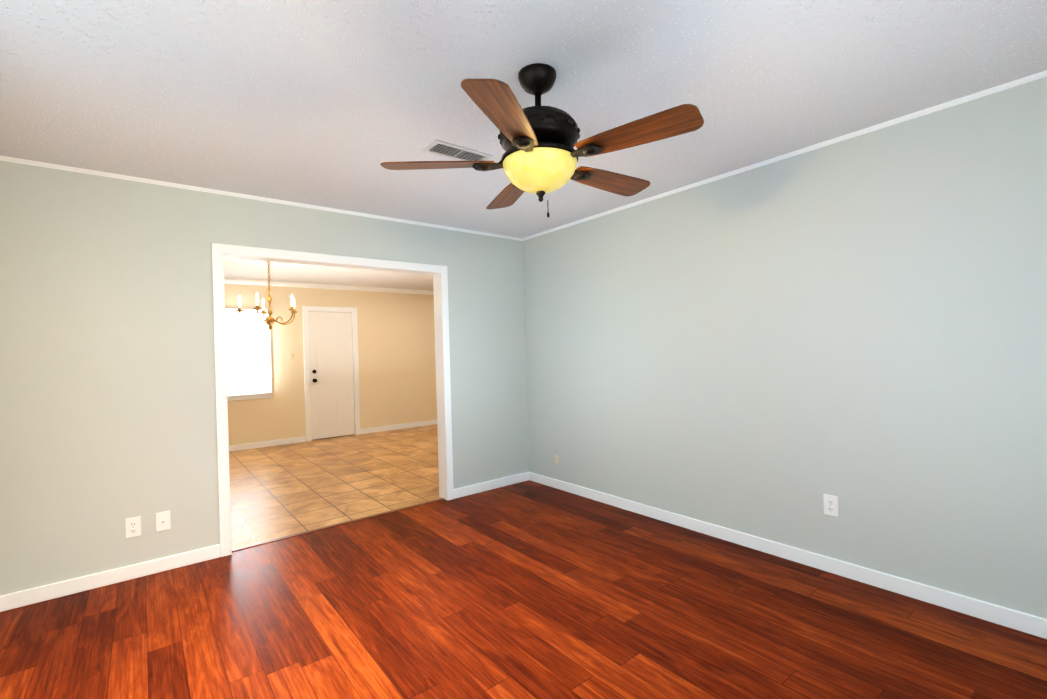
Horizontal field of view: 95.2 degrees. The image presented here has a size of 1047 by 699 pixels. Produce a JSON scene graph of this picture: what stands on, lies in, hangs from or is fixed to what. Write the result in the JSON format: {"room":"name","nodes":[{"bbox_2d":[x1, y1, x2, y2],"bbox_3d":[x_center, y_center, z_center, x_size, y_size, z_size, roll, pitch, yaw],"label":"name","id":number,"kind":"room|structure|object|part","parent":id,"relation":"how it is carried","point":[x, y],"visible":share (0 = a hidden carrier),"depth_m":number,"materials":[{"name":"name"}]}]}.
{"room":"empty living room","nodes":[
{"label":"empty living room","id":0,"kind":"room"},
{"bbox_2d":[0,161,528,595],"bbox_3d":[-0.676,0.120,4.354,5.940,2.440,0.120,-2,0,-39],"label":"wall","id":1,"kind":"structure","parent":0,"point":[108,426],"depth_m":2.93,"materials":[{"name":"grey paint"}]},
{"bbox_2d":[0,544,219,611],"bbox_3d":[-2.406,1.345,2.852,1.010,0.085,0.017,-2,0,-39],"label":"baseboard","id":2,"kind":"structure","parent":1,"relation":"attached to","point":[18,599],"depth_m":2.80,"materials":[{"name":"white paint"}]},
{"bbox_2d":[125,516,140,537],"bbox_3d":[-2.365,1.077,2.896,0.072,0.116,0.008,-2,0,-39],"label":"outlet","id":3,"kind":"object","parent":1,"relation":"attached to","point":[133,526],"visible":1,"depth_m":2.89,"materials":[{"name":"white plastic"}]},
{"bbox_2d":[156,511,170,531],"bbox_3d":[-2.249,1.073,2.984,0.072,0.116,0.016,-2,0,-39],"label":"cable wall plate","id":4,"kind":"object","parent":1,"relation":"attached to","point":[162,521],"visible":1,"depth_m":2.98,"materials":[{"name":"white plastic"}]},
{"bbox_2d":[0,156,519,240],"bbox_3d":[-1.450,-1.069,3.672,3.630,0.021,0.021,-2,0,-39],"label":"crown molding","id":5,"kind":"structure","parent":1,"relation":"attached to","point":[2,158],"depth_m":3.21,"materials":[{"name":"white paint"}]},
{"bbox_2d":[211,243,453,556],"bbox_3d":[-1.391,0.317,3.777,1.775,2.085,0.152,-2,0,-39],"label":"door frame","id":6,"kind":"structure","parent":1,"relation":"attached to","point":[220,252],"depth_m":3.57,"materials":[{"name":"white paint"}]},
{"bbox_2d":[454,472,527,498],"bbox_3d":[-0.298,1.287,4.543,0.845,0.085,0.017,-2,0,-39],"label":"baseboard","id":7,"kind":"structure","parent":1,"relation":"attached to","point":[497,483],"depth_m":4.52,"materials":[{"name":"white paint"}]},
{"bbox_2d":[224,283,436,445],"bbox_3d":[-3.240,0.195,7.553,5.700,2.440,0.120,-2,0,-39],"label":"wall","id":8,"kind":"structure","parent":0,"point":[397,360],"depth_m":7.95,"materials":[{"name":"beige paint"}]},
{"bbox_2d":[225,308,273,400],"bbox_3d":[-4.160,0.073,6.761,1.080,1.305,0.120,-2,0,-39],"label":"window","id":9,"kind":"structure","parent":8,"relation":"in","point":[245,359],"depth_m":6.92,"materials":[{"name":"white glass"}]},
{"bbox_2d":[229,436,305,451],"bbox_3d":[-4.354,1.404,6.543,2.585,0.085,0.017,-2,0,-39],"label":"baseboard","id":10,"kind":"structure","parent":8,"relation":"attached to","point":[232,448],"depth_m":7.01,"materials":[{"name":"white paint"}]},
{"bbox_2d":[290,352,294,358],"bbox_3d":[-3.505,0.092,7.257,0.072,0.116,0.014,-2,0,-39],"label":"light switch","id":11,"kind":"object","parent":8,"relation":"attached to","point":[292,355],"visible":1,"depth_m":7.26,"materials":[{"name":"beige plastic"}]},
{"bbox_2d":[224,278,433,294],"bbox_3d":[-3.216,-0.994,7.482,5.700,0.065,0.065,-2,0,-39],"label":"crown molding","id":12,"kind":"structure","parent":8,"relation":"attached to","point":[298,284],"depth_m":7.48,"materials":[{"name":"white paint"}]},
{"bbox_2d":[308,312,354,439],"bbox_3d":[-3.054,0.400,7.632,0.674,1.995,0.102,-2,0,-39],"label":"entry door","id":13,"kind":"structure","parent":8,"relation":"in","point":[331,373],"depth_m":7.63,"materials":[{"name":"white paint"}]},
{"bbox_2d":[302,306,360,441],"bbox_3d":[-3.082,0.366,7.665,0.840,2.090,0.136,-2,0,-39],"label":"door frame","id":14,"kind":"structure","parent":8,"relation":"attached to","point":[307,309],"depth_m":7.58,"materials":[{"name":"white paint"}]},
{"bbox_2d":[361,420,436,433],"bbox_3d":[-1.824,1.334,8.572,2.205,0.085,0.017,-2,0,-39],"label":"baseboard","id":15,"kind":"structure","parent":8,"relation":"attached to","point":[431,422],"depth_m":8.29,"materials":[{"name":"white paint"}]},
{"bbox_2d":[229,424,440,548],"bbox_3d":[-1.940,1.407,5.974,5.940,0.060,4.165,-2,0,-39],"label":"floor","id":16,"kind":"structure","parent":0,"point":[278,491],"depth_m":5.01,"materials":[{"name":"tile"}]},
{"bbox_2d":[232,498,444,551],"bbox_3d":[-1.358,1.357,3.772,1.645,0.005,0.040,-2,0,-39],"label":"threshold","id":17,"kind":"object","parent":16,"relation":"on","point":[313,530],"depth_m":3.67,"materials":[{"name":"brown wood"}]},
{"bbox_2d":[0,480,1046,698],"bbox_3d":[0.075,1.347,1.861,3.940,0.060,4.775,-2,0,-39],"label":"floor","id":18,"kind":"structure","parent":0,"point":[528,589],"depth_m":2.29,"materials":[{"name":"laminate"}]},
{"bbox_2d":[0,0,1046,290],"bbox_3d":[-0.518,-1.156,4.114,5.940,0.100,8.940,-2,0,-39],"label":"ceiling","id":19,"kind":"structure","parent":0,"point":[334,104],"depth_m":2.01,"materials":[{"name":"white paint"}]},
{"bbox_2d":[236,261,296,329],"bbox_3d":[-2.945,-0.629,5.521,0.656,0.812,0.632,-2,0,-39],"label":"chandelier","id":20,"kind":"object","parent":19,"relation":"hanging from","point":[270,320],"visible":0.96,"depth_m":5.47,"materials":[{"name":"gold metal"}]},
{"bbox_2d":[423,140,492,160],"bbox_3d":[-0.367,-1.106,2.696,0.360,0.010,0.160,-2,0,-39],"label":"ceiling vent","id":21,"kind":"object","parent":19,"relation":"in","point":[447,150],"visible":0.92,"depth_m":2.68,"materials":[{"name":"white metal"}]},
{"bbox_2d":[380,63,703,217],"bbox_3d":[0.102,-0.831,1.976,1.195,0.587,1.239,-2,0,-39],"label":"fan","id":22,"kind":"object","parent":19,"relation":"hanging from","point":[540,155],"visible":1,"depth_m":1.82,"materials":[{"name":"brown wood"}]},
{"bbox_3d":[-0.346,-0.752,1.948,0.455,0.006,0.150,-2,11,-1],"label":"blade","id":23,"kind":"part","parent":22,"relation":"part of","materials":[{"name":"brown wood"}]},
{"bbox_3d":[-0.056,-0.761,1.559,0.150,0.006,0.455,10,3,17],"label":"blade","id":24,"kind":"part","parent":22,"relation":"part of","materials":[{"name":"brown wood"}]},
{"label":"blade","id":25,"kind":"part","parent":22,"relation":"part of","materials":[{"name":"brown wood"}]},
{"bbox_3d":[0.397,-0.773,2.200,0.455,0.006,0.150,-2,-11,-37],"label":"blade","id":26,"kind":"part","parent":22,"relation":"part of","materials":[{"name":"brown wood"}]},
{"bbox_3d":[0.403,-0.773,1.715,0.455,0.006,0.150,-2,-11,35],"label":"blade","id":27,"kind":"part","parent":22,"relation":"part of","materials":[{"name":"brown wood"}]},
{"bbox_2d":[523,77,1046,618],"bbox_3d":[1.547,0.056,3.036,0.120,2.440,4.720,-2,0,-39],"label":"wall","id":28,"kind":"structure","parent":0,"point":[779,349],"depth_m":2.68,"materials":[{"name":"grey paint"}]},
{"bbox_2d":[520,70,1046,240],"bbox_3d":[1.420,-1.151,3.039,0.021,0.021,4.600,-2,0,-39],"label":"crown molding","id":29,"kind":"structure","parent":28,"relation":"attached to","point":[1009,85],"depth_m":2.65,"materials":[{"name":"white paint"}]},
{"bbox_2d":[528,472,1046,638],"bbox_3d":[1.490,1.235,3.039,0.017,0.085,4.600,-2,0,-39],"label":"baseboard","id":30,"kind":"structure","parent":28,"relation":"attached to","point":[1012,619],"depth_m":2.69,"materials":[{"name":"white paint"}]},
{"bbox_2d":[823,494,838,516],"bbox_3d":[1.745,0.885,2.714,0.008,0.116,0.072,-2,0,-39],"label":"outlet","id":31,"kind":"object","parent":28,"relation":"attached to","point":[831,505],"visible":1,"depth_m":2.71,"materials":[{"name":"white plastic"}]}
]}

